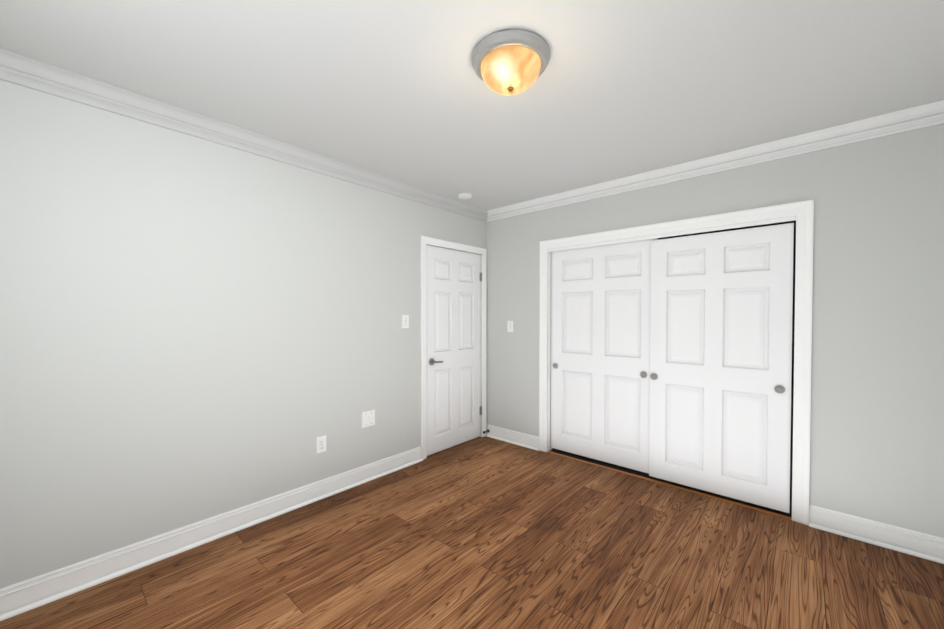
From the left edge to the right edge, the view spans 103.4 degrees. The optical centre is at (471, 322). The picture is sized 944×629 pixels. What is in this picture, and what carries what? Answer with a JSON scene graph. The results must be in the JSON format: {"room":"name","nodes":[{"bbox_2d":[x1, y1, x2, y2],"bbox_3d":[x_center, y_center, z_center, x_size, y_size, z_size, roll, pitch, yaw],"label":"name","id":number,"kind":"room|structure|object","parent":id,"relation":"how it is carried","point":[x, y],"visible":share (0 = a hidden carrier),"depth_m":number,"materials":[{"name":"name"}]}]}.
{"room":"empty bedroom","nodes":[
{"label":"empty bedroom","id":0,"kind":"room"},
{"bbox_2d":[0,80,486,588],"bbox_3d":[-1.164,0.051,2.698,0.120,2.440,4.080,1,1,42],"label":"wall","id":1,"kind":"structure","parent":0,"point":[193,329],"depth_m":2.07,"materials":[{"name":"grey paint"}]},
{"bbox_2d":[0,446,422,620],"bbox_3d":[-1.400,1.214,2.340,0.031,0.128,2.842,1,1,42],"label":"baseboard","id":2,"kind":"structure","parent":1,"relation":"attached to","point":[18,598],"depth_m":2.07,"materials":[{"name":"white wood"}]},
{"bbox_2d":[0,48,491,221],"bbox_3d":[-1.093,-1.116,2.614,0.072,0.103,3.840,1,1,42],"label":"crown molding","id":3,"kind":"structure","parent":1,"relation":"attached to","point":[21,70],"depth_m":2.09,"materials":[{"name":"white wood"}]},
{"bbox_2d":[316,435,325,453],"bbox_3d":[-1.088,0.886,2.701,0.009,0.118,0.074,1,1,42],"label":"electrical outlet","id":4,"kind":"object","parent":1,"relation":"attached to","point":[321,444],"visible":1,"depth_m":2.69,"materials":[{"name":"white plastic"}]},
{"bbox_2d":[362,409,374,427],"bbox_3d":[-0.828,0.774,2.991,0.009,0.128,0.122,1,1,42],"label":"outlet plate","id":5,"kind":"object","parent":1,"relation":"attached to","point":[368,418],"visible":1,"depth_m":2.99,"materials":[{"name":"white plastic"}]},
{"bbox_2d":[402,315,408,327],"bbox_3d":[-0.575,-0.007,3.254,0.018,0.118,0.074,1,1,42],"label":"light switch","id":6,"kind":"object","parent":1,"relation":"attached to","point":[405,321],"visible":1,"depth_m":3.25,"materials":[{"name":"white plastic"}]},
{"bbox_2d":[420,235,486,459],"bbox_3d":[-0.199,0.232,3.769,0.139,2.042,0.922,1,1,42],"label":"door frame","id":7,"kind":"structure","parent":1,"relation":"attached to","point":[431,241],"depth_m":3.46,"materials":[{"name":"white wood"}]},
{"bbox_2d":[426,245,481,455],"bbox_3d":[-0.154,0.261,3.735,0.094,1.960,0.790,1,1,42],"label":"door leaf","id":8,"kind":"structure","parent":1,"relation":"in","point":[453,324],"depth_m":3.71,"materials":[{"name":"white wood"}]},
{"bbox_2d":[0,436,943,628],"bbox_3d":[0.295,1.326,1.840,3.470,0.080,4.710,1,1,42],"label":"floor","id":9,"kind":"structure","parent":0,"point":[485,532],"depth_m":1.95,"materials":[{"name":"brown wood"}]},
{"bbox_2d":[0,0,943,209],"bbox_3d":[0.295,-1.193,1.796,3.470,0.080,4.710,1,1,42],"label":"ceiling","id":10,"kind":"structure","parent":0,"point":[400,90],"depth_m":1.72,"materials":[{"name":"grey paint"}]},
{"bbox_2d":[458,193,471,198],"bbox_3d":[-0.065,-1.167,3.466,0.136,0.030,0.136,1,1,42],"label":"smoke detector","id":11,"kind":"object","parent":10,"relation":"attached to","point":[464,195],"visible":1,"depth_m":3.43,"materials":[{"name":"white plastic"}]},
{"bbox_2d":[472,29,549,95],"bbox_3d":[0.167,-1.072,1.622,0.336,0.156,0.336,1,1,42],"label":"lamp","id":12,"kind":"object","parent":10,"relation":"attached to","point":[508,62],"visible":1,"depth_m":1.53,"materials":[{"name":"glass"}]},
{"bbox_2d":[486,124,943,537],"bbox_3d":[1.448,0.045,3.021,3.350,2.440,0.120,1,1,42],"label":"wall","id":13,"kind":"structure","parent":0,"point":[877,413],"depth_m":2.22,"materials":[{"name":"grey paint"}]},
{"bbox_2d":[507,321,512,331],"bbox_3d":[0.393,0.045,3.870,0.074,0.118,0.018,1,1,42],"label":"light switch","id":14,"kind":"object","parent":13,"relation":"attached to","point":[509,326],"visible":1,"depth_m":3.87,"materials":[{"name":"white plastic"}]},
{"bbox_2d":[486,424,538,450],"bbox_3d":[0.402,1.187,3.873,0.680,0.128,0.031,1,1,42],"label":"baseboard","id":15,"kind":"structure","parent":13,"relation":"attached to","point":[499,433],"depth_m":3.85,"materials":[{"name":"white wood"}]},
{"bbox_2d":[551,238,657,472],"bbox_3d":[1.131,0.273,3.322,0.948,1.915,0.039,1,1,42],"label":"closet door","id":16,"kind":"structure","parent":13,"relation":"in","point":[600,345],"depth_m":3.29,"materials":[{"name":"white wood"}]},
{"bbox_2d":[548,449,791,519],"bbox_3d":[1.429,1.264,3.044,1.794,0.004,0.104,1,1,42],"label":"sill","id":17,"kind":"structure","parent":13,"relation":"attached to","point":[683,487],"depth_m":2.89,"materials":[{"name":"brown wood"}]},
{"bbox_2d":[552,220,795,512],"bbox_3d":[1.466,0.287,3.069,1.794,1.955,0.010,1,1,42],"label":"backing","id":18,"kind":"object","parent":13,"relation":"in","point":[793,330],"visible":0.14,"depth_m":2.48,"materials":[{"name":"black"}]},
{"bbox_2d":[539,200,813,525],"bbox_3d":[1.437,0.247,3.035,1.958,2.037,0.160,1,1,42],"label":"trim","id":19,"kind":"structure","parent":13,"relation":"attached to","point":[801,213],"depth_m":2.43,"materials":[{"name":"white wood"}]},
{"bbox_2d":[488,99,943,220],"bbox_3d":[1.344,-1.122,2.965,3.060,0.103,0.072,1,1,42],"label":"crown molding","id":20,"kind":"structure","parent":13,"relation":"attached to","point":[930,114],"depth_m":2.49,"materials":[{"name":"white wood"}]},
{"bbox_2d":[649,223,793,512],"bbox_3d":[1.755,0.298,2.709,0.860,1.885,0.039,1,1,42],"label":"closet door","id":21,"kind":"structure","parent":13,"relation":"in","point":[720,354],"depth_m":2.66,"materials":[{"name":"white wood"}]},
{"bbox_2d":[809,504,943,563],"bbox_3d":[2.319,1.217,2.164,0.542,0.128,0.031,1,1,42],"label":"baseboard","id":22,"kind":"structure","parent":13,"relation":"attached to","point":[911,542],"depth_m":2.15,"materials":[{"name":"white wood"}]}
]}

